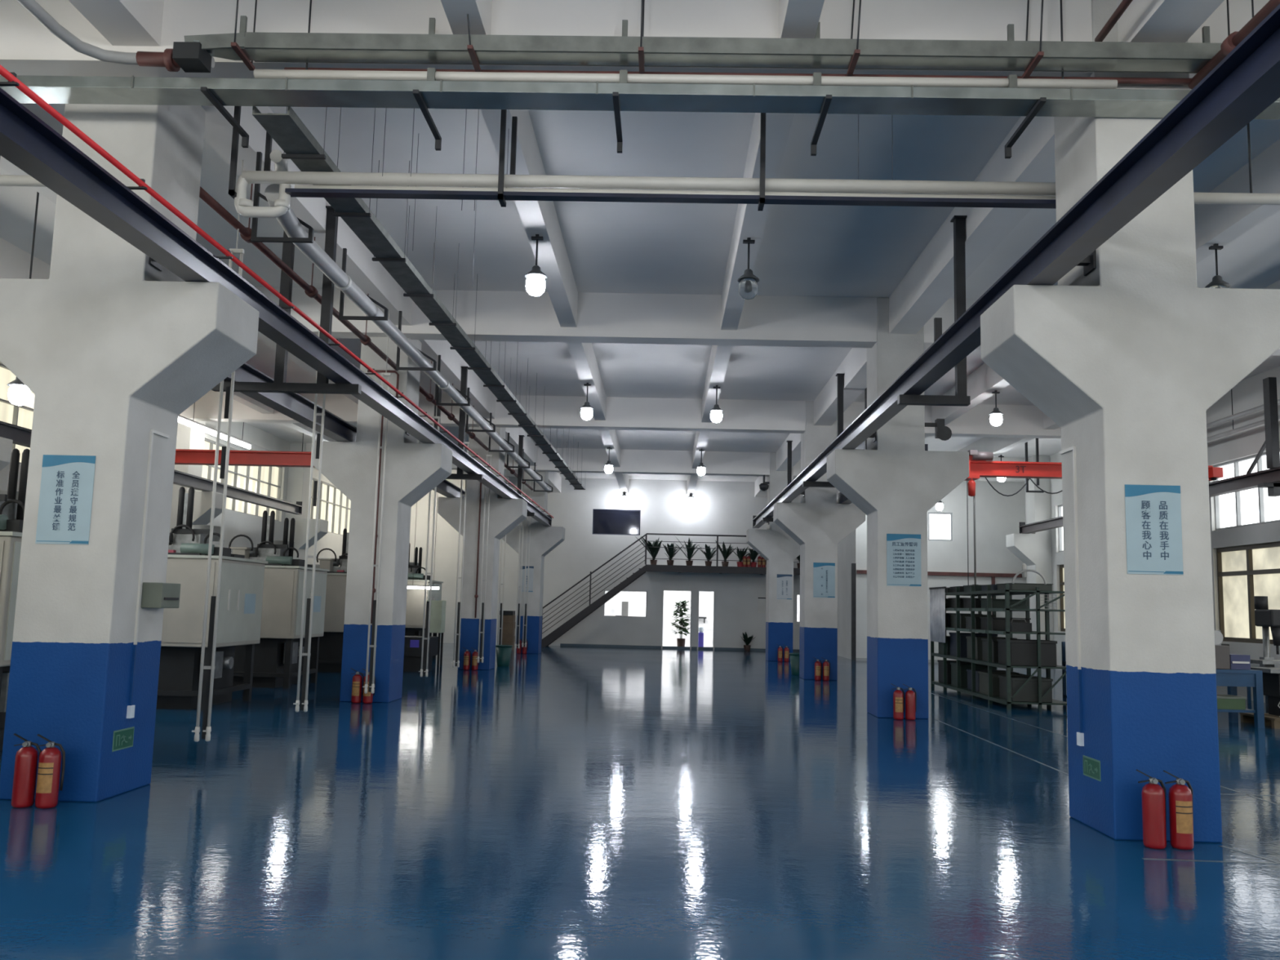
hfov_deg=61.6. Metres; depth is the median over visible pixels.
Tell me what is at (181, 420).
tube light
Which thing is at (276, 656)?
machine
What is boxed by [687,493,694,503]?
pendant lamp
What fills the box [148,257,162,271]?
bracket
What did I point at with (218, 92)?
cable tray
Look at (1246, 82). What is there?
beam
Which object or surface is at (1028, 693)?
crate
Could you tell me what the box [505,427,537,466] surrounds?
beam
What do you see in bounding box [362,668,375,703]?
fire extinguisher
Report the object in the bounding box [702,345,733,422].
roof beam
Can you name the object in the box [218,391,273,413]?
roof beam
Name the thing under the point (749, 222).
roof beam
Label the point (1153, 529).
poster
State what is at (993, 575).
channel
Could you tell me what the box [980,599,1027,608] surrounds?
crate
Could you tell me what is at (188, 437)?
pilaster
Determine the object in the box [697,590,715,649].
door frame
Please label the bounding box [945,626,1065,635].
shelf
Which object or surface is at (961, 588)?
crate
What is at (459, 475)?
hanger
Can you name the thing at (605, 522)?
window
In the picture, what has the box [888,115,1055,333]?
beam
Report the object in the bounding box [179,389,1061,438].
roof beam
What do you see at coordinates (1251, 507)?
window
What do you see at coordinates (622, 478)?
roof beam
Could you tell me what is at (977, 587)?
crate
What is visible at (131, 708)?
socket
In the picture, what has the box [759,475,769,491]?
security camera
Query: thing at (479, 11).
roof beam
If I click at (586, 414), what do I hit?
pendant lamp
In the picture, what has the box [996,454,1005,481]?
pendant lamp
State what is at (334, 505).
window
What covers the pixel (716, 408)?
hood
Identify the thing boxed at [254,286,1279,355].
roof beam
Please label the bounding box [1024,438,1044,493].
hanger
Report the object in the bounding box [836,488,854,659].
wall
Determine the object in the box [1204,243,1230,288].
pendant lamp
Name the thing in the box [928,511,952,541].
window
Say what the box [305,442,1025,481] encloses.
roof beam
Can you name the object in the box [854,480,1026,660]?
wall
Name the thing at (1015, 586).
crate
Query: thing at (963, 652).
crate
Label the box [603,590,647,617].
window
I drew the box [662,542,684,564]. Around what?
potted plant
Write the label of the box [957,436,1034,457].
roof beam
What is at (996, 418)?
pendant lamp
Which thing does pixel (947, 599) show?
crate
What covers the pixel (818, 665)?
fire extinguisher
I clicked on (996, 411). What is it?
hood
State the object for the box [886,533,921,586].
poster
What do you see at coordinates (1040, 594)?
wire basket
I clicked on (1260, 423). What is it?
pipe
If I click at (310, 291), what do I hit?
pipe
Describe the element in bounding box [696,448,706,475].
pendant lamp
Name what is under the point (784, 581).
poster
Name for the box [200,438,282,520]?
window
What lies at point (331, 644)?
machine
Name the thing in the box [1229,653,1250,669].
box
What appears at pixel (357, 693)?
fire extinguisher
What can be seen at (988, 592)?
shelf
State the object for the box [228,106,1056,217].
pipe
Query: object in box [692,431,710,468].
roof beam
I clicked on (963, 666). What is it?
crate
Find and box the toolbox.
[1004,618,1031,632]
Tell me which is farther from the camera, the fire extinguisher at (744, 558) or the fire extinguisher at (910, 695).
the fire extinguisher at (744, 558)
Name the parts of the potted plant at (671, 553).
pot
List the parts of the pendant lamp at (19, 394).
glass globe, stem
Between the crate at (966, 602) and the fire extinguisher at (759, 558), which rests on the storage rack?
the crate at (966, 602)
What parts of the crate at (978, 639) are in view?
lid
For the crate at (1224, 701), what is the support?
on the bench
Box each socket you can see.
[126,705,135,718]
[1076,732,1084,746]
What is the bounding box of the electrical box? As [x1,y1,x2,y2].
[141,582,180,608]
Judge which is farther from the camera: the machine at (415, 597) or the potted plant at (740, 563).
the potted plant at (740, 563)
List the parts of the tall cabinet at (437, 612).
door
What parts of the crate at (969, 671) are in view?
lid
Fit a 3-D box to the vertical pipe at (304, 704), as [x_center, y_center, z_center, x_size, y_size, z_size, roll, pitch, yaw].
[-4.083,-0.037,13.463,0.166,5.788,0.095,1,-7,1]
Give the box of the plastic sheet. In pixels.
[928,586,946,642]
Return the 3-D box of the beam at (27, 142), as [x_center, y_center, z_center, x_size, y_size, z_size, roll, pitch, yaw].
[-3.383,-0.647,18.533,0.200,0.380,34.100,1,-7,1]
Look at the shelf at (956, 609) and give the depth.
19.13 m
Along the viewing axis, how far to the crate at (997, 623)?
19.67 m
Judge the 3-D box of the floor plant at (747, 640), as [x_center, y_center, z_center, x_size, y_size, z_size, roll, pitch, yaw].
[4.163,6.221,41.374,0.562,0.732,0.409,-3,-8,33]
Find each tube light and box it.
[177,402,252,448]
[407,430,440,589]
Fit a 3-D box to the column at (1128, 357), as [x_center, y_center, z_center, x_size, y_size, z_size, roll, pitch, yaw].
[3.921,-0.606,8.601,2.096,6.605,0.888,1,-7,1]
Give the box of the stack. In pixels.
[499,610,515,649]
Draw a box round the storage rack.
[930,583,1066,710]
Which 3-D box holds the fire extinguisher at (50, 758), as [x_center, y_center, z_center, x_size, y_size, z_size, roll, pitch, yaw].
[-4.451,2.187,8.077,0.177,0.534,0.158,-3,-8,32]
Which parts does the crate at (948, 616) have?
lid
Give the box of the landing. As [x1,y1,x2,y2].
[645,564,799,574]
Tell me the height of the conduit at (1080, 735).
2.375 m
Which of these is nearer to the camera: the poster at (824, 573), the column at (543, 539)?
the poster at (824, 573)
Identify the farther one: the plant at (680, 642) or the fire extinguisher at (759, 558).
the plant at (680, 642)
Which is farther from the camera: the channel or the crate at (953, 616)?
the channel
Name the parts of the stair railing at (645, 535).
post, rail, rail, rail, rail, rail, handrail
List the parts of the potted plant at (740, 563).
pot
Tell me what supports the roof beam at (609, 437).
attached to the ceiling
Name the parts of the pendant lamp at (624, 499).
glass globe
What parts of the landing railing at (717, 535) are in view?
post, handrail, rail, rail, post, rail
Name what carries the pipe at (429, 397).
attached to the beam at (483, 400)
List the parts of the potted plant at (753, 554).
pot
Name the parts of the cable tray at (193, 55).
hanger rod, hanger rod, hanger rod, hanger rod, hanger rod, hanger rod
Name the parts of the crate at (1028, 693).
lid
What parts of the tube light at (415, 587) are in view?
hanger rod, hanger rod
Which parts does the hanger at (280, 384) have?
post, post, plate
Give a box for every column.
[0,103,259,802]
[313,337,452,702]
[437,426,527,670]
[502,471,564,653]
[746,452,799,661]
[773,400,865,680]
[826,297,968,719]
[980,0,1279,843]
[1005,455,1053,669]
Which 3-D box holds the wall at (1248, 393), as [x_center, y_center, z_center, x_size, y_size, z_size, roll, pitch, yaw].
[12.548,0.526,16.432,0.300,6.607,51.300,1,-7,1]
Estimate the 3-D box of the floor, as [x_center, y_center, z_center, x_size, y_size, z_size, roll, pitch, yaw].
[0.273,3.959,18.663,25.000,0.320,56.400,1,-7,1]
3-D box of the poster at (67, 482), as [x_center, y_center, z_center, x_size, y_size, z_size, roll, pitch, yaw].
[-4.569,0.155,8.538,0.425,0.710,0.008,1,-7,1]
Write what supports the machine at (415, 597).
on the floor
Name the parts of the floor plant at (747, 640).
pot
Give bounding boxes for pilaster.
[0,436,13,471]
[169,421,222,545]
[285,442,328,559]
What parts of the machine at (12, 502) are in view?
door, cross rail, hydraulic motor, plate, door, guide rod, guide rod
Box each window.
[0,363,35,463]
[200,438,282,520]
[310,478,351,535]
[592,509,640,535]
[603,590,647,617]
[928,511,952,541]
[1057,504,1063,551]
[1059,564,1065,631]
[1213,452,1279,530]
[1216,542,1279,644]
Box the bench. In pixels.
[1215,669,1264,728]
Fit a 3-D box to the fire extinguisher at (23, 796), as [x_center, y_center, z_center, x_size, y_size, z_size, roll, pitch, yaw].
[-4.626,2.183,8.084,0.170,0.534,0.162,-4,-8,38]
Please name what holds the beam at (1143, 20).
attached to the ceiling
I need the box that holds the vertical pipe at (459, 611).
[451,434,469,667]
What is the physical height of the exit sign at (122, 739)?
0.160 m
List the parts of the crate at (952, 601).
lid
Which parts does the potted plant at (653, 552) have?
pot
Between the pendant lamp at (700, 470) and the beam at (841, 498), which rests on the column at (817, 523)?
the beam at (841, 498)
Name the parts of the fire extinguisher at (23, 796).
handle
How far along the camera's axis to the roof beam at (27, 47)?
8.64 m
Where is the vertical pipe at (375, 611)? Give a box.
[362,313,391,693]
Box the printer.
[615,601,628,616]
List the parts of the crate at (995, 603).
lid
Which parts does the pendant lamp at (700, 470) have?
glass globe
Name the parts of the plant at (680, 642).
pot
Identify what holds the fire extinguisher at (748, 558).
on the landing
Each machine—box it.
[0,448,30,751]
[155,486,267,711]
[228,510,329,688]
[302,528,349,672]
[403,635,438,671]
[404,543,443,658]
[1214,630,1230,669]
[1250,666,1279,717]
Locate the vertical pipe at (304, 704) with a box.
[293,324,325,711]
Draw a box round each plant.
[635,536,662,564]
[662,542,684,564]
[667,600,690,646]
[675,536,699,565]
[696,543,716,565]
[715,541,737,566]
[730,546,751,566]
[739,631,754,651]
[748,547,759,567]
[796,555,799,568]
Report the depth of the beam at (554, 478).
40.68 m
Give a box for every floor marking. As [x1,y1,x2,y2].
[928,692,1279,805]
[936,720,1068,774]
[1142,845,1279,864]
[1220,793,1279,795]
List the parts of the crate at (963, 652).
lid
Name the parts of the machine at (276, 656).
guide rod, guide plate, guide rod, cross rail, door, guide rod, guide rod, hydraulic motor, plate, door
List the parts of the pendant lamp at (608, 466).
glass globe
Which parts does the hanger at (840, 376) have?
post, post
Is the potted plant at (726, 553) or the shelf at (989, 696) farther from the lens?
the potted plant at (726, 553)
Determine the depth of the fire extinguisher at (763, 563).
40.88 m
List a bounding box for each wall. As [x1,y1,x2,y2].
[0,361,342,566]
[409,476,800,649]
[604,590,799,644]
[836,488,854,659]
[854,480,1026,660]
[1024,365,1279,702]
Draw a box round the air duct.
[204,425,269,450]
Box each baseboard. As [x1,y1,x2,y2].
[560,643,799,652]
[856,657,938,662]
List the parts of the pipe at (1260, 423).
hanger rod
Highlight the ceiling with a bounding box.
[0,102,1279,481]
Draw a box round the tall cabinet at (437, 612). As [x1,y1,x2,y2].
[426,600,445,666]
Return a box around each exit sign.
[111,726,134,751]
[1082,755,1101,781]
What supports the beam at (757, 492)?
attached to the ceiling
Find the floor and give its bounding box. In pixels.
[0,642,1279,959]
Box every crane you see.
[174,448,315,467]
[964,449,1223,596]
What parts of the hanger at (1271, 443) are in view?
post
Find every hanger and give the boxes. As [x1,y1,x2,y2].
[211,205,361,394]
[434,366,483,479]
[503,435,534,516]
[762,440,792,521]
[802,373,866,487]
[897,215,970,406]
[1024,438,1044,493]
[1246,377,1279,496]
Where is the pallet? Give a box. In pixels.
[1240,712,1279,728]
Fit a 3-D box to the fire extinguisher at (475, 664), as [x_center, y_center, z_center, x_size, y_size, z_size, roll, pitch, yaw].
[-3.936,4.262,25.577,0.177,0.534,0.158,-3,-8,32]
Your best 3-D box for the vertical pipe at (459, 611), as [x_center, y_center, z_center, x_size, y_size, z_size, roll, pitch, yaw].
[-3.860,1.113,23.172,0.166,5.788,0.095,1,-7,1]
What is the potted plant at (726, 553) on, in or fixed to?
on the landing
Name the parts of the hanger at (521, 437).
post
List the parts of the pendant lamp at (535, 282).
glass globe, stem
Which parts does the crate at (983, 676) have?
lid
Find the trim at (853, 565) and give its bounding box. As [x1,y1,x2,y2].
[851,563,856,660]
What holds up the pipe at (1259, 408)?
hanging from the ceiling
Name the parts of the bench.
leg, leg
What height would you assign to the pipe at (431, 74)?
0.110 m
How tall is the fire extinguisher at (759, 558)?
0.534 m
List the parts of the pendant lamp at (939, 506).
glass globe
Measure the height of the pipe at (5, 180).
1.347 m
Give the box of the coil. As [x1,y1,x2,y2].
[1012,563,1046,584]
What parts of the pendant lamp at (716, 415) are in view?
glass globe, stem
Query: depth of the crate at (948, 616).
22.81 m
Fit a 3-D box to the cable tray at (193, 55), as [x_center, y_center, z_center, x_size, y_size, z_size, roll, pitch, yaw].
[2.128,-3.530,8.227,11.300,0.978,0.400,1,-7,1]
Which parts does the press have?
motor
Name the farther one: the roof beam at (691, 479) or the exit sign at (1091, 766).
the roof beam at (691, 479)
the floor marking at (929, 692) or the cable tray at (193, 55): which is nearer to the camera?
the cable tray at (193, 55)
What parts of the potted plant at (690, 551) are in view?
pot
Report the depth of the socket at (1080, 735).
8.40 m
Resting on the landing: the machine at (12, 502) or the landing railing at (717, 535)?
the landing railing at (717, 535)
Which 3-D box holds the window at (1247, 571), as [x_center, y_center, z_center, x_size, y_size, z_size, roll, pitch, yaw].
[12.599,2.132,20.320,0.120,2.010,6.200,1,-7,1]
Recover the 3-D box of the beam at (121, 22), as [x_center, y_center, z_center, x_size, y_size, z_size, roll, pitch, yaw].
[-4.162,-4.302,4.595,0.390,0.597,8.330,1,-7,1]
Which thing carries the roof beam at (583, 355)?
attached to the ceiling
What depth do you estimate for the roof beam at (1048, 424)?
25.34 m
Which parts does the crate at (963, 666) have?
lid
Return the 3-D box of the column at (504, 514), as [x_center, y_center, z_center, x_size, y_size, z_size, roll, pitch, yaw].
[-3.909,1.321,26.565,2.080,6.605,0.888,1,-7,1]
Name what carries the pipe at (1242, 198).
hanging from the ceiling
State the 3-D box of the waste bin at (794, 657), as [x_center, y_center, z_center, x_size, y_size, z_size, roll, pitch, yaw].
[3.940,4.593,26.766,0.458,0.534,0.457,1,-7,1]
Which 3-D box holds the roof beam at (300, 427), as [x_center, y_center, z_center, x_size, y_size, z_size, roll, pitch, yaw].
[-8.925,-1.361,30.615,0.260,0.577,8.260,1,-7,1]
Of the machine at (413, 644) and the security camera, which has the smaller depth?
the machine at (413, 644)
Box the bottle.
[698,626,703,632]
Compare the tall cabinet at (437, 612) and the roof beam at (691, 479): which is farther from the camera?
the roof beam at (691, 479)
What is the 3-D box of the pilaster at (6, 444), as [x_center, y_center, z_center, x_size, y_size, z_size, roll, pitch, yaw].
[-11.200,0.095,17.660,1.150,6.605,0.800,1,-7,1]
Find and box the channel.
[856,569,1022,614]
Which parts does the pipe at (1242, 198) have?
hanger rod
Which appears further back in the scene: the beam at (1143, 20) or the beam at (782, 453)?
the beam at (782, 453)
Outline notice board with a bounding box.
[757,597,765,613]
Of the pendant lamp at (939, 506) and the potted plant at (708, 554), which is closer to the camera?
the pendant lamp at (939, 506)
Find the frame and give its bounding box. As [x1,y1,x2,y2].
[367,369,399,399]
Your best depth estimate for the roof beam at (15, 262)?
15.74 m
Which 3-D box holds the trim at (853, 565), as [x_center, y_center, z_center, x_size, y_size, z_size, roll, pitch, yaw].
[7.094,4.373,35.637,0.120,3.200,0.200,1,-7,1]
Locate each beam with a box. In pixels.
[0,0,1269,89]
[0,87,551,526]
[0,155,57,204]
[0,237,50,279]
[0,421,302,514]
[68,0,164,46]
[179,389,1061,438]
[200,105,412,325]
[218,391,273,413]
[223,362,465,497]
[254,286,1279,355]
[257,337,358,404]
[282,422,337,441]
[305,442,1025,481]
[418,339,495,418]
[440,0,492,35]
[480,109,577,327]
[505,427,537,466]
[548,471,561,493]
[566,342,606,420]
[598,429,620,466]
[614,473,628,493]
[686,475,698,494]
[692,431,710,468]
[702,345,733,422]
[720,112,794,329]
[752,4,1279,528]
[754,475,767,497]
[776,433,800,471]
[778,0,824,38]
[813,347,866,425]
[836,444,928,503]
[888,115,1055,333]
[931,363,1009,426]
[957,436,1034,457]
[1018,466,1279,533]
[1043,413,1059,429]
[1116,0,1224,42]
[1194,138,1279,263]
[1262,280,1279,288]
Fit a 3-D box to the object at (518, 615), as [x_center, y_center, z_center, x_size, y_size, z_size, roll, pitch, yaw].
[-3.741,2.339,33.550,0.166,5.788,0.095,1,-7,1]
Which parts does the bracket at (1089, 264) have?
plate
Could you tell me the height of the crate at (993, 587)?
0.120 m
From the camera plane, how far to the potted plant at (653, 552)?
41.10 m
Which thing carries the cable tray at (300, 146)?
hanging from the ceiling
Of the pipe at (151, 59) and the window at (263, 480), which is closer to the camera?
the pipe at (151, 59)
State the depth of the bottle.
42.93 m
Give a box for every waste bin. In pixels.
[495,644,512,666]
[788,653,799,675]
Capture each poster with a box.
[35,454,96,544]
[520,565,533,591]
[776,573,791,599]
[813,562,835,597]
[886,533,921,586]
[1124,484,1183,574]
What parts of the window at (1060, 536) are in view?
pane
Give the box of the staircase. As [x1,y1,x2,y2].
[541,564,645,646]
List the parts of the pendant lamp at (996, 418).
stem, glass globe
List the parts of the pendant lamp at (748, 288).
glass globe, stem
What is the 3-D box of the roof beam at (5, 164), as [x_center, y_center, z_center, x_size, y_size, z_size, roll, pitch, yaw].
[-6.555,-3.343,13.312,0.260,0.577,8.260,1,-7,1]
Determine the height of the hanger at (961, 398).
2.270 m
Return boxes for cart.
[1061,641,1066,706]
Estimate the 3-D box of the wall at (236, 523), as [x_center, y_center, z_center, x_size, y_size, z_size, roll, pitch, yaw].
[-11.939,0.002,17.033,0.300,6.607,51.300,1,-7,1]
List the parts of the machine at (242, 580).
guide rod, guide plate, door, cross rail, guide rod, plate, hydraulic motor, door handle, door handle, door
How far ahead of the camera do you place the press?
17.58 m
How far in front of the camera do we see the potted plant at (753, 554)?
40.98 m
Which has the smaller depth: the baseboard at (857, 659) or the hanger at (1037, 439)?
the hanger at (1037, 439)
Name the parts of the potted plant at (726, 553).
pot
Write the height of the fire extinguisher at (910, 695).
0.534 m
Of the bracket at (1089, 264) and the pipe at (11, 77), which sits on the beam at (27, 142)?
the pipe at (11, 77)
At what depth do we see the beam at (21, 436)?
26.28 m
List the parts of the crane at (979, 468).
hoist chain, motor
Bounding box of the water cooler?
[697,626,703,647]
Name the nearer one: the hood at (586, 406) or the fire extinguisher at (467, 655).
the hood at (586, 406)
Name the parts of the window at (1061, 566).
pane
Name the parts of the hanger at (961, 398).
plate, post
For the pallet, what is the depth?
16.63 m
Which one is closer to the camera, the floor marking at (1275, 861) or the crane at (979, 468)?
the floor marking at (1275, 861)
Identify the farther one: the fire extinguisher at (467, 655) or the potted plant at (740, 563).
the potted plant at (740, 563)
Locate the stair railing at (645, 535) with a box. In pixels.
[541,533,646,639]
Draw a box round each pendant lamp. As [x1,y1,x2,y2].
[7,191,39,405]
[524,234,546,296]
[580,382,593,420]
[604,446,613,473]
[621,491,627,502]
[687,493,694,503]
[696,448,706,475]
[709,385,723,422]
[737,237,759,299]
[935,500,943,511]
[989,390,1003,426]
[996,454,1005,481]
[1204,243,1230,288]
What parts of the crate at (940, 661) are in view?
lid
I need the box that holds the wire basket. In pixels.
[1040,594,1057,609]
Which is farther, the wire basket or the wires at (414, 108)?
the wire basket
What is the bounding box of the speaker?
[924,418,951,440]
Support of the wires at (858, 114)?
hanging from the ceiling
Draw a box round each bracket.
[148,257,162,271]
[869,431,876,442]
[1075,249,1096,275]
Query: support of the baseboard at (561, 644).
attached to the wall at (717, 507)
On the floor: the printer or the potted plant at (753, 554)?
the printer
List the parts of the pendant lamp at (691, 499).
glass globe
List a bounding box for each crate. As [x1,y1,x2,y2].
[937,659,969,684]
[938,635,950,654]
[946,587,950,592]
[946,598,948,608]
[946,613,982,626]
[947,597,970,608]
[949,586,964,592]
[949,613,995,628]
[949,632,997,657]
[950,662,997,688]
[962,598,994,608]
[963,584,981,591]
[964,616,1003,629]
[965,635,1017,659]
[966,669,1018,692]
[977,671,1027,696]
[979,617,1031,631]
[980,584,997,591]
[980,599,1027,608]
[981,638,1004,662]
[995,582,1053,591]
[996,638,1057,666]
[998,675,1053,702]
[1217,694,1246,709]
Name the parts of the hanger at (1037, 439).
post, post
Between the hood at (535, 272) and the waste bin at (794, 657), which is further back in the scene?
the waste bin at (794, 657)
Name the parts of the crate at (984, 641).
lid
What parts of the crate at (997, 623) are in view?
lid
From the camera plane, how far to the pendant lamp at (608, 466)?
30.01 m
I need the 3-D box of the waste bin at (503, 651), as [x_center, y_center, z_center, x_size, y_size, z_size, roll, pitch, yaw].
[-3.477,4.481,27.346,0.458,0.534,0.457,1,-7,1]
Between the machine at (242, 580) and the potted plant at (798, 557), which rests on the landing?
the potted plant at (798, 557)
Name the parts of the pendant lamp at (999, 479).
glass globe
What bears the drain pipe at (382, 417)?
attached to the column at (413, 469)
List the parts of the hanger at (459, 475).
post, post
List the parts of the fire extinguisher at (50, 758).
handle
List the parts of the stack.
dark lid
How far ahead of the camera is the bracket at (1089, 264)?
8.42 m
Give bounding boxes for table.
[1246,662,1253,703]
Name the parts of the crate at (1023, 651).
lid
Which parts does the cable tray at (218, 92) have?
hanger rod, casing, hanger rod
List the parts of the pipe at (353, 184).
drop post, drop post, drop post, drop post, drop post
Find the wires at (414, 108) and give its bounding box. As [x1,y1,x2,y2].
[382,108,509,286]
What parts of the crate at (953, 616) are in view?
lid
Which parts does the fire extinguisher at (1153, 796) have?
handle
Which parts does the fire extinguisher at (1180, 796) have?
handle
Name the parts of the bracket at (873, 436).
plate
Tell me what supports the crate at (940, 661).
on the storage rack
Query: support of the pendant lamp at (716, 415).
hanging from the roof beam at (720, 355)
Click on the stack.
(508, 616)
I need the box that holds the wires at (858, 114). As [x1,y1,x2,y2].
[857,114,893,180]
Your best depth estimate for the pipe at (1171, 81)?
8.42 m
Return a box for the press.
[1250,595,1279,713]
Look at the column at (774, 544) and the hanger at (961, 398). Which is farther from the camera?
the column at (774, 544)
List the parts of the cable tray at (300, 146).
hanger rod, hanger rod, hanger rod, hanger rod, hanger rod, hanger rod, hanger rod, hanger rod, hanger rod, hanger rod, hanger rod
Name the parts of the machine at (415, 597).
cross rail, door, guide rod, guide rod, plate, door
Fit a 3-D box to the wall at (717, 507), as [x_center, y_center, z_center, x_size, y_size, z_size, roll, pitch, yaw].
[-1.681,3.237,42.360,19.700,6.607,0.200,1,-7,1]
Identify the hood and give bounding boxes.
[7,377,26,386]
[524,265,546,279]
[580,401,593,409]
[604,460,613,466]
[696,462,706,467]
[709,404,723,412]
[737,268,759,282]
[989,407,1003,415]
[1204,275,1230,288]
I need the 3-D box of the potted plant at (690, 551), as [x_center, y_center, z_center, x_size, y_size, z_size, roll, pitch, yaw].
[1.845,2.728,41.217,1.131,1.179,0.635,1,-7,1]
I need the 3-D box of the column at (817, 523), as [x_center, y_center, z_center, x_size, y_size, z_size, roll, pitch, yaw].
[4.300,1.435,25.837,2.096,6.605,0.888,1,-7,1]
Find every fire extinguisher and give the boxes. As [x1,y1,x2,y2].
[11,733,41,808]
[35,733,65,808]
[351,668,364,703]
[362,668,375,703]
[462,647,471,670]
[471,647,479,670]
[516,639,522,653]
[522,639,528,653]
[742,553,746,566]
[746,554,751,567]
[757,554,761,567]
[760,555,766,567]
[776,644,782,662]
[782,644,789,662]
[813,657,822,680]
[821,657,830,680]
[890,683,904,719]
[902,684,916,719]
[1136,769,1166,848]
[1163,769,1194,849]
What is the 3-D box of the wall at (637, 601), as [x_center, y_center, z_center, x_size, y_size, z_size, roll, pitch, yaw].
[2.358,5.439,44.377,9.970,2.900,4.500,1,-7,1]
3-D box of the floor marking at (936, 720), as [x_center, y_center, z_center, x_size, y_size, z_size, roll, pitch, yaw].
[4.412,3.199,12.568,0.030,0.002,7.500,1,-7,1]
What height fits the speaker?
0.389 m
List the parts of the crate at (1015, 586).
lid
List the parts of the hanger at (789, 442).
post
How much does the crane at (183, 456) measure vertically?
0.315 m
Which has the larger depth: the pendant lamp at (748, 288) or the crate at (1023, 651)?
the crate at (1023, 651)
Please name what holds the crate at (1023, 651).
on the storage rack
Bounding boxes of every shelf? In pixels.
[930,652,1066,669]
[930,680,1066,705]
[945,589,1064,595]
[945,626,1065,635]
[955,608,1065,611]
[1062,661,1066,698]
[1217,708,1255,712]
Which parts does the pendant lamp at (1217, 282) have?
stem, glass globe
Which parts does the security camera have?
arm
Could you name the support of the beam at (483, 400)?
attached to the ceiling
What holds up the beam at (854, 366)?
attached to the ceiling
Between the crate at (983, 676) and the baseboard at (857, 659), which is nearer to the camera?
the crate at (983, 676)
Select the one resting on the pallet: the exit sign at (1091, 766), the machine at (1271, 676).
the machine at (1271, 676)
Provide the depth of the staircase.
40.67 m
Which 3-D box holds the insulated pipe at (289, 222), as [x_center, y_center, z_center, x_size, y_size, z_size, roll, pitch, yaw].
[-3.281,-1.452,22.197,0.610,0.920,25.010,1,-7,1]
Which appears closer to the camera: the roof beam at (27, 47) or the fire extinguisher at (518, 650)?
the roof beam at (27, 47)
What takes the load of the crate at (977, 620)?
on the storage rack
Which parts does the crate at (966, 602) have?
lid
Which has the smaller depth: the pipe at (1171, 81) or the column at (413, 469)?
the pipe at (1171, 81)
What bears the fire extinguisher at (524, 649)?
on the floor
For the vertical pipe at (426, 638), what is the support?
hanging from the beam at (483, 400)
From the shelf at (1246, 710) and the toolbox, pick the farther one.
the toolbox
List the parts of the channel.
post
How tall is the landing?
0.260 m
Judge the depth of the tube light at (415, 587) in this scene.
28.37 m
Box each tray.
[0,0,1279,158]
[172,0,1253,78]
[252,106,585,489]
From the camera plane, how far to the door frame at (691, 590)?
41.94 m
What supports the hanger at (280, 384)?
hanging from the beam at (371, 277)
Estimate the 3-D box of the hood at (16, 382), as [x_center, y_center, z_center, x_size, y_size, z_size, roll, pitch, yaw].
[-7.413,-1.187,12.844,0.270,0.135,0.270,1,-7,1]
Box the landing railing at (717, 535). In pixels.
[644,533,799,566]
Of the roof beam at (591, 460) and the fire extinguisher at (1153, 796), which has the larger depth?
the roof beam at (591, 460)
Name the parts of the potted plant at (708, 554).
pot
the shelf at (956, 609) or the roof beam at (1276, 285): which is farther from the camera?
the shelf at (956, 609)
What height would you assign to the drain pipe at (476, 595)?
3.670 m
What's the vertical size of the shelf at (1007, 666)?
0.060 m
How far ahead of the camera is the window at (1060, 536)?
32.93 m
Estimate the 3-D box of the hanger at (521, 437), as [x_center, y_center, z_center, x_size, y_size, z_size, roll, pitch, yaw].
[-3.800,-0.132,30.125,1.760,2.270,0.180,1,-7,1]
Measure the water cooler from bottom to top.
0.840 m
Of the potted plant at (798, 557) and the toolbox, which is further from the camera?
the potted plant at (798, 557)
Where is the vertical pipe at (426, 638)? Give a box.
[418,405,439,676]
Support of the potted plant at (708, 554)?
on the landing
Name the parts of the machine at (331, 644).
door, plate, cross rail, guide rod, guide plate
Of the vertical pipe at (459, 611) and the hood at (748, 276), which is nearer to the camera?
the hood at (748, 276)
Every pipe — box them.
[0,64,553,518]
[0,155,46,186]
[16,0,214,71]
[191,160,244,742]
[199,183,399,370]
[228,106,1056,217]
[250,149,552,493]
[253,67,1117,88]
[284,66,1191,84]
[369,415,383,623]
[419,360,488,450]
[474,482,481,617]
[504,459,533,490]
[1094,0,1133,41]
[1188,0,1279,89]
[1193,122,1279,204]
[1206,391,1279,428]
[1207,388,1279,442]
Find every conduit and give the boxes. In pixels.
[126,429,169,718]
[1059,445,1084,746]
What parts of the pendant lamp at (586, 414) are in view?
glass globe, stem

